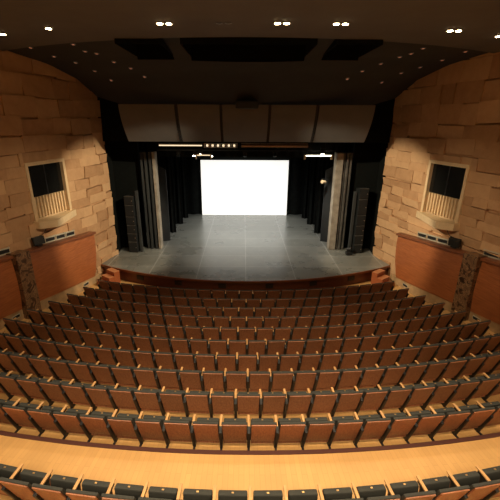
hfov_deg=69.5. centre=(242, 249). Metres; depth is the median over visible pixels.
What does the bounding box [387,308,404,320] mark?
seat
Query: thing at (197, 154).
strip
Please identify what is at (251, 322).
seat
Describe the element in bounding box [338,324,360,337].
seat
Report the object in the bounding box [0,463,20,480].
seat cushion
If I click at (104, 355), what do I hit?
seat
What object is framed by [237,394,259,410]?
cushion
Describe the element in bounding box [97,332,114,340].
cushion
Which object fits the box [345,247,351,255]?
lantern
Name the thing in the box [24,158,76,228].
window
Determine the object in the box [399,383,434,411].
seat
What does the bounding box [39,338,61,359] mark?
seat
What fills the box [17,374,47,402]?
seat
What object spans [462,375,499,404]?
seat
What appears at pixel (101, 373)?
seat
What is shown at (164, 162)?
curtain
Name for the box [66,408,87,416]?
seat cushion
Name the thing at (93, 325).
seat
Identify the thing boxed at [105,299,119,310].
seat
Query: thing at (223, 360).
cushion
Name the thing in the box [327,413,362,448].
seat
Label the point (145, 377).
seat
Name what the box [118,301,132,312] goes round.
seat
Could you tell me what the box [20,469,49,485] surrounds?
seat cushion
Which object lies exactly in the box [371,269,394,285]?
steps
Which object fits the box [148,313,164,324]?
seat
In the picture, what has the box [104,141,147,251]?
wall
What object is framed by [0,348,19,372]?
seat
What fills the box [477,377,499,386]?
cushion
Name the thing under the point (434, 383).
seat cushion
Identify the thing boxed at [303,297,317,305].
seat
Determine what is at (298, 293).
seat
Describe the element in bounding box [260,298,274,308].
seat
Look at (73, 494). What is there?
cushion
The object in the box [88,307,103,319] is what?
seat
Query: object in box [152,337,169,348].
cushion
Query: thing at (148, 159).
curtain
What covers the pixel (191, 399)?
cushion
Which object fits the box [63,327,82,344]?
seat
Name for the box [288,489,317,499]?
seat cushion
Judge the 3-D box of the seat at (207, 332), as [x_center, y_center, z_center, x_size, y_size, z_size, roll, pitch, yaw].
[-1.000,2.688,11.253,0.551,0.872,0.476,1,20,2]
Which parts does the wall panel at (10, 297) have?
rail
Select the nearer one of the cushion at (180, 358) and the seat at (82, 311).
the cushion at (180, 358)
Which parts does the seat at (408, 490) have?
armrest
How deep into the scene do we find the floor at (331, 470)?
6.72 m
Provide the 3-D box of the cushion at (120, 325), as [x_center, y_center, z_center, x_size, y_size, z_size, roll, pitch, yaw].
[-3.694,2.502,11.381,0.494,0.630,0.251,3,20,8]
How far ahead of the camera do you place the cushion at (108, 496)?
5.18 m
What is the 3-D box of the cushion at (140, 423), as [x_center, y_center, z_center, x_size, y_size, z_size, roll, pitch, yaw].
[-1.800,3.478,7.027,0.494,0.630,0.251,2,20,4]
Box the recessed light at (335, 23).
[332,22,349,24]
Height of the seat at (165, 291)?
0.872 m
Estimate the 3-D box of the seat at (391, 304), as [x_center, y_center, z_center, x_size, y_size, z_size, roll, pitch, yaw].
[5.485,2.158,13.490,0.551,0.872,0.476,-4,20,-13]
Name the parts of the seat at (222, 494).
armrest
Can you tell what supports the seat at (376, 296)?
on the floor at (331, 470)
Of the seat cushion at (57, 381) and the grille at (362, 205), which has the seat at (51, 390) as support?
the seat cushion at (57, 381)
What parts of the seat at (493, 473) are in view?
armrest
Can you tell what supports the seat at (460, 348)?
on the floor at (331, 470)
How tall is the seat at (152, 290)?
0.872 m
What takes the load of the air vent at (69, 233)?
in the wall at (46, 113)
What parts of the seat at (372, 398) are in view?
rail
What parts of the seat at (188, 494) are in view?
armrest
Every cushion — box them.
[0,375,18,384]
[0,399,15,405]
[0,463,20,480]
[0,477,34,491]
[2,405,29,415]
[5,334,23,343]
[10,354,30,362]
[11,374,27,378]
[17,378,40,387]
[18,402,38,408]
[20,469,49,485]
[21,337,40,345]
[27,408,54,418]
[28,356,49,366]
[31,377,47,381]
[32,323,48,331]
[32,483,67,497]
[39,340,57,348]
[39,381,63,390]
[42,406,62,412]
[47,326,64,333]
[48,359,69,368]
[50,474,79,490]
[52,380,69,385]
[53,411,80,421]
[56,342,75,350]
[62,383,85,393]
[63,328,80,336]
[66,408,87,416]
[66,489,101,499]
[69,362,90,370]
[73,382,91,391]
[75,345,94,353]
[80,330,97,337]
[80,414,107,424]
[82,479,111,495]
[85,386,109,395]
[90,364,111,372]
[91,411,112,419]
[94,347,113,354]
[95,385,114,392]
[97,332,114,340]
[101,493,135,499]
[107,416,134,426]
[109,388,133,397]
[111,366,133,374]
[113,349,132,357]
[114,483,143,499]
[115,334,132,342]
[116,321,132,328]
[117,413,138,422]
[118,387,137,394]
[133,336,150,343]
[133,350,152,358]
[133,368,155,375]
[134,390,158,398]
[135,418,162,428]
[138,497,171,499]
[142,388,161,396]
[143,415,165,424]
[148,486,177,499]
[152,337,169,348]
[154,352,173,358]
[156,369,177,378]
[159,391,183,399]
[163,420,190,428]
[165,390,185,397]
[170,416,191,425]
[174,353,193,363]
[179,370,200,382]
[183,488,212,499]
[185,326,201,336]
[185,393,208,406]
[190,339,207,350]
[190,391,209,396]
[192,421,218,438]
[195,354,214,368]
[197,417,218,422]
[202,371,223,387]
[211,393,233,409]
[214,316,228,323]
[214,392,233,393]
[217,354,235,367]
[218,490,246,499]
[221,422,247,436]
[224,418,245,421]
[226,372,246,387]
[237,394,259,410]
[238,392,257,393]
[249,372,269,386]
[250,422,276,439]
[251,418,273,421]
[253,490,282,499]
[255,307,268,316]
[259,355,278,364]
[262,392,282,398]
[262,394,285,410]
[272,372,293,384]
[274,327,290,338]
[278,418,300,425]
[278,422,305,438]
[287,391,306,397]
[287,393,311,408]
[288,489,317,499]
[295,371,316,385]
[301,353,320,363]
[305,417,327,426]
[306,339,323,345]
[307,421,334,430]
[310,326,326,332]
[311,390,330,397]
[313,392,337,401]
[318,370,339,378]
[321,352,341,359]
[323,487,351,499]
[324,338,342,344]
[327,325,343,332]
[332,416,354,425]
[335,389,353,396]
[335,419,362,428]
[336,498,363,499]
[338,391,362,400]
[340,369,362,377]
[342,351,361,359]
[343,337,361,344]
[357,484,385,499]
[358,388,377,396]
[358,414,380,424]
[361,335,379,342]
[362,350,381,358]
[362,367,384,375]
[363,389,387,398]
[363,418,390,427]
[366,494,400,499]
[379,333,396,341]
[381,348,400,356]
[381,386,400,394]
[384,365,405,374]
[384,412,405,420]
[386,387,411,397]
[388,480,418,496]
[390,415,417,425]
[396,332,413,339]
[400,346,419,354]
[400,490,435,499]
[404,384,422,388]
[405,363,426,372]
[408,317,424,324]
[409,410,430,417]
[410,385,434,394]
[413,330,430,337]
[417,413,444,423]
[419,344,438,352]
[420,476,449,491]
[425,361,447,370]
[426,381,444,386]
[429,328,446,335]
[433,382,457,392]
[433,485,469,498]
[434,407,454,413]
[437,342,455,350]
[442,410,470,420]
[445,325,461,333]
[445,358,466,367]
[448,379,464,382]
[450,471,479,487]
[454,339,472,348]
[455,380,479,389]
[458,404,478,410]
[464,356,485,364]
[466,479,499,493]
[468,376,485,380]
[468,407,494,417]
[471,337,488,345]
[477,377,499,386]
[479,401,499,408]
[479,466,499,482]
[483,353,499,362]
[488,373,499,377]
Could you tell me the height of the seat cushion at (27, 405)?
0.422 m
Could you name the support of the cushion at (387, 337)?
on the seat at (386, 341)
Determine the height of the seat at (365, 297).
0.872 m
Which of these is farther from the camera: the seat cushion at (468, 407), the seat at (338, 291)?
the seat at (338, 291)
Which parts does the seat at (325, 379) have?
rail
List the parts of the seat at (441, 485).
armrest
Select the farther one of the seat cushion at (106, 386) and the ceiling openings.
the ceiling openings
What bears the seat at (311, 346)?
on the floor at (331, 470)
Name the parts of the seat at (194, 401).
rail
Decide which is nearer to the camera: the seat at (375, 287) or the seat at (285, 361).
the seat at (285, 361)
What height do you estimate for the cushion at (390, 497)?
0.630 m
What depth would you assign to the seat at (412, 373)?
8.86 m
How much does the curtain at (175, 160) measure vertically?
6.277 m
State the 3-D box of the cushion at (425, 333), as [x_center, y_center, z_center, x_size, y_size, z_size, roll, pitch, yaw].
[5.279,2.635,10.772,0.494,0.630,0.251,-4,20,-11]
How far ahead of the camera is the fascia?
16.20 m
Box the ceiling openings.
[114,37,382,60]
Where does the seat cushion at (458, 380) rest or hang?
on the seat at (464, 388)
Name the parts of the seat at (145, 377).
rail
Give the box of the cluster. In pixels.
[235,100,258,108]
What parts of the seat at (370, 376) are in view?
rail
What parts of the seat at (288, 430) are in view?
rail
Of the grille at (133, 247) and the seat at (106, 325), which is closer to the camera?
the seat at (106, 325)
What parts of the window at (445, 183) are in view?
pane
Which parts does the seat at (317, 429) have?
rail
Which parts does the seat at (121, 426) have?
rail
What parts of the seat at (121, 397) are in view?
rail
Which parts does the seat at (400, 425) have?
rail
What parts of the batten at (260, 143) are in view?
rail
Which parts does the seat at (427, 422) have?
rail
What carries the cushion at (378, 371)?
on the seat at (370, 376)
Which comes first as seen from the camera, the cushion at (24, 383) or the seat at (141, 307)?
the cushion at (24, 383)
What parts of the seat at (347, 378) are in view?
rail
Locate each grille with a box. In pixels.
[124,197,132,203]
[125,206,133,215]
[126,218,134,224]
[127,226,135,232]
[128,235,135,240]
[129,243,137,251]
[353,246,361,252]
[354,236,362,243]
[355,227,363,234]
[357,216,365,224]
[358,201,366,214]
[360,190,368,198]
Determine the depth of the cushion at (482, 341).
10.04 m
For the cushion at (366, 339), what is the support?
on the seat at (367, 343)
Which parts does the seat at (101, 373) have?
rail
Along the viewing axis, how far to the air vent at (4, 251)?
12.17 m
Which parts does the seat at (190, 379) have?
rail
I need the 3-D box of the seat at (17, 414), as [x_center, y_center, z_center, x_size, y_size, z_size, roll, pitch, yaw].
[-4.530,3.441,7.453,0.551,0.872,0.476,3,20,9]
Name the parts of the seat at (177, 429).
rail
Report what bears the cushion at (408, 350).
on the seat at (407, 355)
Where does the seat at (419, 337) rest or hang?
on the floor at (331, 470)
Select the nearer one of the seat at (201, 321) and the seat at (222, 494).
the seat at (222, 494)
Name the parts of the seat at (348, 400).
rail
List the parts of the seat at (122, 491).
armrest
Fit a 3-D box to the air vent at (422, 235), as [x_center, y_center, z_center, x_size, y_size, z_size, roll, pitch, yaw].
[7.560,-0.620,15.163,0.066,0.282,0.542,-5,20,-14]
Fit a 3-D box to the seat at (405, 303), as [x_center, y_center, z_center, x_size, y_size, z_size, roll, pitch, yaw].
[6.013,2.115,13.617,0.551,0.872,0.476,-5,20,-14]
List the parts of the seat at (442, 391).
rail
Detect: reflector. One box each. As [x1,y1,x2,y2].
[118,103,182,141]
[177,104,223,141]
[222,103,270,141]
[269,103,318,141]
[313,104,375,141]
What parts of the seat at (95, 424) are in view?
rail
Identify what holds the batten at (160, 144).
hanging from the ceiling
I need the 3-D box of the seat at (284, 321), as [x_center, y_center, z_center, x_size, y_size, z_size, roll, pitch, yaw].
[1.451,2.518,12.091,0.551,0.872,0.476,-1,20,-3]
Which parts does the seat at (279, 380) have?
rail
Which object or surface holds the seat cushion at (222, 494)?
on the seat at (222, 494)
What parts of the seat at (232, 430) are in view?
rail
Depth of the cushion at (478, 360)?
9.00 m
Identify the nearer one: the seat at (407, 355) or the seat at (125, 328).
the seat at (407, 355)
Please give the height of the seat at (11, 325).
0.872 m
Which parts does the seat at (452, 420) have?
rail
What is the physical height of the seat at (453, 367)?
0.872 m
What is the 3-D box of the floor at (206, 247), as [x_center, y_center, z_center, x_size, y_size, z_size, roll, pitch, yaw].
[0.134,-0.843,21.856,18.400,0.060,13.100,0,20,0]
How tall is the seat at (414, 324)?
0.872 m
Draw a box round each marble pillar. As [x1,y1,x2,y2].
[6,250,41,318]
[450,252,487,320]
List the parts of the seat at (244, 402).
rail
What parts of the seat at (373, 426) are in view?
rail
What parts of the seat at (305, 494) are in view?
armrest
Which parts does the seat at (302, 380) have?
rail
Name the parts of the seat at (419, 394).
rail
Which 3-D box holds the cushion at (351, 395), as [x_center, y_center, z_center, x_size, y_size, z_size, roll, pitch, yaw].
[2.303,3.282,7.864,0.494,0.630,0.251,-1,20,-4]
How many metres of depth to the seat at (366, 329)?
11.29 m
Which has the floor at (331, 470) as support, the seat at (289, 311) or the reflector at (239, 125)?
the seat at (289, 311)
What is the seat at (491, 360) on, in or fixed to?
on the floor at (331, 470)
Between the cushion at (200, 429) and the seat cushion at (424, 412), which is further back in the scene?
the seat cushion at (424, 412)
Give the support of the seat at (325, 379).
on the floor at (331, 470)
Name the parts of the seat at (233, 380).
rail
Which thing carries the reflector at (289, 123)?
hanging from the ceiling at (313, 80)
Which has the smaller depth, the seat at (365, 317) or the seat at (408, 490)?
the seat at (408, 490)
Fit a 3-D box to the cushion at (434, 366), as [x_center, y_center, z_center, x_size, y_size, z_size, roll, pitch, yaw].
[4.745,3.001,8.983,0.494,0.630,0.251,-3,20,-9]
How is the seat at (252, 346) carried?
on the floor at (331, 470)
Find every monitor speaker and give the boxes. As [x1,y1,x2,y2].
[31,235,45,246]
[448,237,461,248]
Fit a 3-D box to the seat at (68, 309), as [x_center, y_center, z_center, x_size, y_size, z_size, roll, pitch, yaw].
[-6.097,2.214,12.843,0.551,0.872,0.476,6,20,14]
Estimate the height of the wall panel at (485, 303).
2.560 m
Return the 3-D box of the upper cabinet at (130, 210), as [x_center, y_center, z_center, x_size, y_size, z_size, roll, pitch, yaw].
[-5.723,-2.046,18.413,0.480,0.584,0.443,3,20,8]
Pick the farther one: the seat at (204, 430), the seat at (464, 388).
the seat at (464, 388)
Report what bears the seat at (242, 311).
on the floor at (331, 470)
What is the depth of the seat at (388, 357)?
9.63 m
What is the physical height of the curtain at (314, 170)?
6.277 m
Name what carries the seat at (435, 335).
on the floor at (331, 470)
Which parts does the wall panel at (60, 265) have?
rail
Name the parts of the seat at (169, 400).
rail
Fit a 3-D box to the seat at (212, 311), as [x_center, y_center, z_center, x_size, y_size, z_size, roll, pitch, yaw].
[-0.997,2.339,12.911,0.551,0.872,0.476,1,20,3]
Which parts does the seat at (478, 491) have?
armrest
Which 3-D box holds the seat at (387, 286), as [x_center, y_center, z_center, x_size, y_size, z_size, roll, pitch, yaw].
[6.026,1.670,15.311,0.608,0.872,0.476,-5,21,-15]
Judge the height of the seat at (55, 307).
0.872 m
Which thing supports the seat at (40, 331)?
on the floor at (331, 470)
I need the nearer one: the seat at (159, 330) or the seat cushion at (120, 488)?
the seat cushion at (120, 488)
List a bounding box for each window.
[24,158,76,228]
[416,160,470,230]
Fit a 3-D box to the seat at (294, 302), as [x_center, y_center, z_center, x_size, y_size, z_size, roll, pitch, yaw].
[1.995,2.139,13.781,0.551,0.872,0.476,-1,20,-5]
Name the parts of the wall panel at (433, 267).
rail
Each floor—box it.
[0,276,499,499]
[102,213,388,280]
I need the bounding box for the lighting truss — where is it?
[204,142,237,147]
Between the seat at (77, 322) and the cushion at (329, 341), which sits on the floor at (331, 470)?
the seat at (77, 322)
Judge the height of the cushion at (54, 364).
0.630 m
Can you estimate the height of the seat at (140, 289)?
0.872 m
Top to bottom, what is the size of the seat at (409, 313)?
0.872 m
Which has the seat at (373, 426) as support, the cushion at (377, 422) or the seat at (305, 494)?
the cushion at (377, 422)
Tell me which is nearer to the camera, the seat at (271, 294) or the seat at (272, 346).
the seat at (272, 346)
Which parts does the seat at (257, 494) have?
armrest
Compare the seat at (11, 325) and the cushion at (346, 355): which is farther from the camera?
the seat at (11, 325)
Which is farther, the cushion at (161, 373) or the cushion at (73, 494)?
the cushion at (161, 373)
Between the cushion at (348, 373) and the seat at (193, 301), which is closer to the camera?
the cushion at (348, 373)
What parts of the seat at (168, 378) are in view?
rail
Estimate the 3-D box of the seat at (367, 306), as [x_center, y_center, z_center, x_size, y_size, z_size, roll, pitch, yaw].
[4.421,2.232,13.272,0.551,0.872,0.476,-4,20,-10]
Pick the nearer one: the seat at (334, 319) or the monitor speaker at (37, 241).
the seat at (334, 319)
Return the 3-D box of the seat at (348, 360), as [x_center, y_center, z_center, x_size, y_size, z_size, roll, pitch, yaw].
[2.809,3.004,9.700,0.551,0.872,0.476,-2,20,-6]
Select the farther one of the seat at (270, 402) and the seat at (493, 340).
the seat at (493, 340)
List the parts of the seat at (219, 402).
rail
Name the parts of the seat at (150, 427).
rail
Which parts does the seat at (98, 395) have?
rail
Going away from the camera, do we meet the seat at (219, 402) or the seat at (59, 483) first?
the seat at (59, 483)
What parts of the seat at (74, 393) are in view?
rail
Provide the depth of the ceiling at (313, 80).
13.10 m
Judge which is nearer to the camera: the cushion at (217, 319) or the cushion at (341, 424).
the cushion at (341, 424)
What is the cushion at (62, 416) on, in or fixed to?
on the seat at (67, 422)
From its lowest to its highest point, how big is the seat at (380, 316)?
0.872 m
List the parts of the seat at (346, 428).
rail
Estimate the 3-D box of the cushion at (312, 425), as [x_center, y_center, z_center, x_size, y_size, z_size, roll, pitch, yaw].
[1.483,3.503,6.997,0.494,0.630,0.251,-1,20,-3]
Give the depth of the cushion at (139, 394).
7.68 m
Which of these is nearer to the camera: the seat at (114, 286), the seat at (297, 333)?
the seat at (297, 333)
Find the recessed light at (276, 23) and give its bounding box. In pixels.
[273,22,290,24]
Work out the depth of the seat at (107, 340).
10.53 m
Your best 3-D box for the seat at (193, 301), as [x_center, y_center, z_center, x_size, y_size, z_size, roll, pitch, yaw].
[-1.810,2.121,13.786,0.551,0.872,0.476,2,20,5]
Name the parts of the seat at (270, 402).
rail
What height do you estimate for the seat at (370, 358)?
0.872 m
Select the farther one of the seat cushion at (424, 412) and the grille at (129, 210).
the grille at (129, 210)
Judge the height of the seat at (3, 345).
0.872 m
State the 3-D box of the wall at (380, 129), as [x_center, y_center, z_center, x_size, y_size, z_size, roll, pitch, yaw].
[0.159,-6.707,16.344,14.600,3.450,0.300,0,20,0]
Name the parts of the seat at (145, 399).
rail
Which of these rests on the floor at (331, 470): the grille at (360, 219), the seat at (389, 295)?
the seat at (389, 295)
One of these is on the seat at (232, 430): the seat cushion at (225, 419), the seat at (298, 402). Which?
the seat cushion at (225, 419)
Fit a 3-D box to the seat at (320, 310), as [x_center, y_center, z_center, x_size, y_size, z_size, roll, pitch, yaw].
[2.807,2.310,13.035,0.551,0.872,0.476,-2,20,-6]
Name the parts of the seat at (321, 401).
rail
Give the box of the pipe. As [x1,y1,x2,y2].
[157,146,335,150]
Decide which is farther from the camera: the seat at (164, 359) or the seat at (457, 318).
the seat at (457, 318)
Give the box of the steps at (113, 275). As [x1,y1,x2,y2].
[96,267,120,284]
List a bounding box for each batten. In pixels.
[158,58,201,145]
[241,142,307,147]
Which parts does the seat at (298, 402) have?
rail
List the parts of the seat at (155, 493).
armrest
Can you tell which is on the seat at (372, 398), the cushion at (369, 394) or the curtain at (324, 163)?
the cushion at (369, 394)
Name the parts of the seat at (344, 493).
armrest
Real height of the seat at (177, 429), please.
0.872 m
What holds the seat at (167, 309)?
on the floor at (331, 470)
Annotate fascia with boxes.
[103,267,387,292]
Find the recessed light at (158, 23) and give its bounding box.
[155,22,173,24]
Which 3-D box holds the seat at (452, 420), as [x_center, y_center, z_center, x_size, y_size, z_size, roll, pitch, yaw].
[4.164,3.510,7.367,0.551,0.872,0.476,-3,20,-8]
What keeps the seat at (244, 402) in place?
on the floor at (331, 470)
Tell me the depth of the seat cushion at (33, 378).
8.38 m
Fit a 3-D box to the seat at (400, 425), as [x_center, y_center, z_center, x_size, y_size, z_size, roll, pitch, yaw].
[3.081,3.550,7.241,0.551,0.872,0.476,-2,20,-6]
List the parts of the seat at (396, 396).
rail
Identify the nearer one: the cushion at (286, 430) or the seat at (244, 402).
the cushion at (286, 430)
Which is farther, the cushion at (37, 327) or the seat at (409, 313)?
the seat at (409, 313)
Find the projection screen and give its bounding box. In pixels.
[199,159,289,214]
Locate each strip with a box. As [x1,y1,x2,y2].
[195,151,211,158]
[304,151,332,159]
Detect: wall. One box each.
[0,50,118,275]
[97,60,394,142]
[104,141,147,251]
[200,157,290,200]
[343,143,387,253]
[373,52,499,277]
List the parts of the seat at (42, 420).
rail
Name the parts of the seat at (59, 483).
armrest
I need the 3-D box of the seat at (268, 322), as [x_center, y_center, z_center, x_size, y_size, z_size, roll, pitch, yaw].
[0.907,2.524,12.068,0.551,0.872,0.476,0,20,-2]
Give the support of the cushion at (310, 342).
on the seat at (311, 346)
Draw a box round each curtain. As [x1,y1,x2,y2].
[138,142,175,232]
[139,151,163,248]
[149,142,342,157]
[172,157,182,223]
[180,157,187,217]
[185,157,200,213]
[288,157,304,214]
[302,157,310,218]
[307,157,318,224]
[314,142,353,233]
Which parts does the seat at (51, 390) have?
rail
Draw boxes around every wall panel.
[0,255,21,318]
[25,231,95,300]
[395,232,468,302]
[470,257,499,324]
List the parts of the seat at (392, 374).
rail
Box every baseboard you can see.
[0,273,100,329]
[390,274,499,333]
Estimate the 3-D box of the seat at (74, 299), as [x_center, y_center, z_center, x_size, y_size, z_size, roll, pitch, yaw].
[-6.349,2.005,13.772,0.551,0.872,0.476,6,21,16]
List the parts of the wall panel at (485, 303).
rail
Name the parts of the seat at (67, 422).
rail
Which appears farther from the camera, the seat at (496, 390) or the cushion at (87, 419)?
the seat at (496, 390)
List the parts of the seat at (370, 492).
armrest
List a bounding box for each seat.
[0,330,14,351]
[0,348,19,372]
[0,371,27,399]
[0,372,7,393]
[0,399,15,424]
[0,463,20,496]
[0,463,50,499]
[2,398,41,432]
[3,317,24,335]
[5,333,29,354]
[10,351,37,374]
[17,320,36,338]
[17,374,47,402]
[21,336,46,356]
[27,309,44,324]
[27,402,62,435]
[28,354,55,377]
[32,323,51,340]
[32,469,80,499]
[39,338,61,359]
[39,376,69,405]
[40,311,56,326]
[47,325,67,343]
[48,301,62,313]
[48,356,75,380]
[53,405,87,438]
[54,313,71,328]
[56,341,79,362]
[61,303,75,315]
[62,379,91,408]
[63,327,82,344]
[66,474,112,499]
[67,294,80,305]
[69,315,86,330]
[69,359,95,382]
[74,305,89,317]
[75,343,96,362]
[79,295,92,306]
[79,407,112,441]
[80,329,99,346]
[83,287,95,297]
[84,317,101,332]
[85,381,114,414]
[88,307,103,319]
[89,361,115,384]
[92,297,105,308]
[93,345,115,364]
[95,288,107,299]
[97,331,116,348]
[98,280,109,290]
[100,319,117,333]
[101,478,143,499]
[102,308,117,321]
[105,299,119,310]
[106,409,138,444]
[107,290,120,301]
[109,281,121,292]
[109,383,137,412]
[111,363,136,387]
[113,347,134,366]
[114,333,133,349]
[116,321,133,335]
[117,310,133,323]
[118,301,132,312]
[120,292,133,302]
[121,283,133,293]
[132,293,146,304]
[132,302,147,313]
[132,311,148,324]
[132,322,149,336]
[132,334,151,351]
[132,348,154,367]
[133,284,145,295]
[133,364,157,388]
[133,385,161,414]
[134,411,165,446]
[138,481,177,499]
[145,285,158,294]
[146,294,160,303]
[147,303,162,313]
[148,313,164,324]
[149,323,167,337]
[151,335,170,352]
[152,349,174,368]
[155,366,179,389]
[158,287,171,296]
[158,386,185,415]
[159,295,174,305]
[161,304,177,314]
[162,413,192,447]
[163,314,180,325]
[166,324,184,338]
[169,337,189,352]
[171,288,184,297]
[173,296,188,306]
[173,351,194,369]
[176,305,192,315]
[176,483,212,499]
[177,367,201,390]
[180,315,196,326]
[183,387,209,416]
[184,288,198,298]
[184,325,201,339]
[187,297,202,307]
[188,337,208,353]
[190,414,218,448]
[191,306,207,316]
[194,351,215,370]
[196,315,212,328]
[197,289,211,299]
[200,368,223,390]
[201,326,219,340]
[202,298,216,307]
[207,307,222,317]
[207,338,226,354]
[209,388,233,417]
[211,290,224,299]
[212,316,228,328]
[212,485,246,499]
[215,352,235,371]
[216,298,230,308]
[219,326,236,339]
[219,414,247,449]
[222,307,237,318]
[223,368,246,391]
[225,290,238,298]
[227,338,245,354]
[229,316,245,327]
[231,299,245,307]
[234,389,259,417]
[236,352,256,370]
[237,327,254,339]
[238,290,251,298]
[238,307,253,318]
[245,299,259,309]
[246,316,262,331]
[246,339,265,356]
[246,368,269,391]
[247,415,276,449]
[248,485,282,499]
[252,290,265,300]
[253,307,268,319]
[254,327,272,340]
[256,352,278,372]
[259,389,285,417]
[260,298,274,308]
[262,316,278,329]
[264,339,284,354]
[266,290,279,300]
[268,368,293,391]
[269,307,284,318]
[271,327,290,341]
[274,298,289,308]
[274,415,305,449]
[276,352,299,371]
[277,316,295,327]
[279,289,293,299]
[283,338,304,353]
[283,389,311,417]
[283,485,317,499]
[284,307,299,317]
[288,298,303,307]
[288,326,308,339]
[290,368,316,391]
[293,289,306,298]
[295,316,312,327]
[296,352,320,370]
[299,306,315,315]
[300,414,334,449]
[301,338,323,353]
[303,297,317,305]
[305,326,326,339]
[306,288,320,297]
[307,388,337,417]
[309,315,328,327]
[312,367,339,390]
[313,305,330,316]
[316,296,331,307]
[316,351,341,369]
[317,484,363,499]
[318,287,333,298]
[319,337,342,353]
[322,325,343,338]
[324,314,344,326]
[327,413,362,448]
[328,304,345,315]
[330,295,345,306]
[330,387,362,416]
[332,286,346,297]
[333,367,362,390]
[335,350,361,368]
[337,336,361,352]
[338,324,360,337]
[339,313,360,325]
[343,303,359,314]
[344,285,358,296]
[344,294,359,304]
[351,482,400,499]
[353,365,384,390]
[353,386,387,413]
[353,412,390,447]
[354,311,375,324]
[354,322,377,336]
[354,335,379,350]
[354,349,381,367]
[356,284,370,293]
[357,293,372,303]
[357,302,373,313]
[368,283,382,292]
[368,310,390,322]
[370,291,384,302]
[370,321,393,334]
[371,300,387,311]
[371,333,396,349]
[373,348,400,367]
[374,364,405,388]
[376,384,411,416]
[378,410,417,445]
[380,281,393,292]
[380,299,400,309]
[382,290,397,300]
[384,479,435,499]
[385,319,408,333]
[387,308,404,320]
[388,332,413,348]
[390,288,408,298]
[391,346,419,365]
[394,362,426,385]
[396,306,418,319]
[397,297,413,308]
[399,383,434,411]
[400,317,424,332]
[403,408,444,443]
[404,330,430,346]
[405,295,425,306]
[409,304,431,317]
[409,344,438,363]
[414,315,438,330]
[414,360,447,383]
[416,475,469,499]
[420,328,446,345]
[420,380,457,409]
[422,302,444,316]
[426,342,455,361]
[428,313,452,328]
[428,406,470,440]
[433,358,466,381]
[434,325,461,343]
[441,311,465,326]
[441,378,479,407]
[443,339,472,358]
[446,471,499,499]
[450,323,476,340]
[451,356,485,379]
[451,403,494,437]
[459,337,488,356]
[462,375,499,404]
[463,320,490,338]
[469,353,499,377]
[474,334,499,354]
[474,400,499,434]
[475,465,499,499]
[481,373,499,402]
[485,350,499,374]
[489,333,499,351]
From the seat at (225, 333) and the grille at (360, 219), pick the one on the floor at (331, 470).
the seat at (225, 333)
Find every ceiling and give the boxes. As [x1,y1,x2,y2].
[0,0,499,52]
[7,38,488,105]
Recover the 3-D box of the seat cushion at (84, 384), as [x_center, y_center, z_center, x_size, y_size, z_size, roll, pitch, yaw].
[-3.672,3.273,8.297,0.450,0.422,0.126,3,20,7]
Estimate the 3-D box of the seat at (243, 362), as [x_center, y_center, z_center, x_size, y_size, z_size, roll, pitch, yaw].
[0.088,3.039,9.569,0.551,0.872,0.476,0,20,0]
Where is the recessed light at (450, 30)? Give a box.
[445,29,463,31]
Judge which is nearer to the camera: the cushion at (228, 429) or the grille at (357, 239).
the cushion at (228, 429)
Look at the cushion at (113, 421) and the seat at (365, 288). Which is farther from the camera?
the seat at (365, 288)
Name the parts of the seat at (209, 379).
rail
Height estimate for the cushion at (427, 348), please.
0.630 m
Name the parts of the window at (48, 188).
pane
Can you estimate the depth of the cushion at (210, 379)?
8.54 m
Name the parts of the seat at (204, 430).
rail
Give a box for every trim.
[0,430,499,454]
[101,264,389,282]
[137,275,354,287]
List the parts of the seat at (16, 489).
armrest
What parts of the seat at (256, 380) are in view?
rail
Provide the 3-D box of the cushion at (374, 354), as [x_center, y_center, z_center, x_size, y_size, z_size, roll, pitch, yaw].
[3.391,2.902,9.634,0.494,0.630,0.251,-2,20,-7]
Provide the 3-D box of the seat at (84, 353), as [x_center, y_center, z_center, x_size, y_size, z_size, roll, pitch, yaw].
[-4.252,2.895,9.917,0.551,0.872,0.476,4,20,9]
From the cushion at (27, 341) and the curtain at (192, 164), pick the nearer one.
the cushion at (27, 341)
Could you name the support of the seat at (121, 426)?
on the floor at (331, 470)
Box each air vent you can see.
[0,247,9,255]
[44,235,55,243]
[55,232,65,240]
[65,230,74,237]
[417,231,426,238]
[427,234,437,241]
[437,236,448,244]
[483,249,499,259]
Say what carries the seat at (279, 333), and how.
on the floor at (331, 470)
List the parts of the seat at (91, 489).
armrest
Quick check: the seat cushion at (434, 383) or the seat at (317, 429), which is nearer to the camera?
the seat at (317, 429)
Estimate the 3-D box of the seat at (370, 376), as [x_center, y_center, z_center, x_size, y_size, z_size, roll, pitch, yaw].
[3.081,3.155,8.890,0.551,0.872,0.476,-2,20,-6]
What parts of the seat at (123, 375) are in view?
rail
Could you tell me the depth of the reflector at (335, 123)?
15.07 m
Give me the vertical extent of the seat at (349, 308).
0.872 m
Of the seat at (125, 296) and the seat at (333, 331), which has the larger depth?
the seat at (125, 296)
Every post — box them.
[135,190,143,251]
[348,191,356,246]
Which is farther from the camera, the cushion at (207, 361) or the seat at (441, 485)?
the cushion at (207, 361)
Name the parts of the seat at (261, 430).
armrest, rail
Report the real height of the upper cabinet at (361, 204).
0.804 m
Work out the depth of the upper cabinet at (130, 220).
18.41 m
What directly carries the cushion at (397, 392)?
on the seat at (396, 396)
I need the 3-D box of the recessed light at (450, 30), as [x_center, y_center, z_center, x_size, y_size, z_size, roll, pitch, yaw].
[5.063,-5.264,8.619,0.410,0.052,0.210,0,20,0]
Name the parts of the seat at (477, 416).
rail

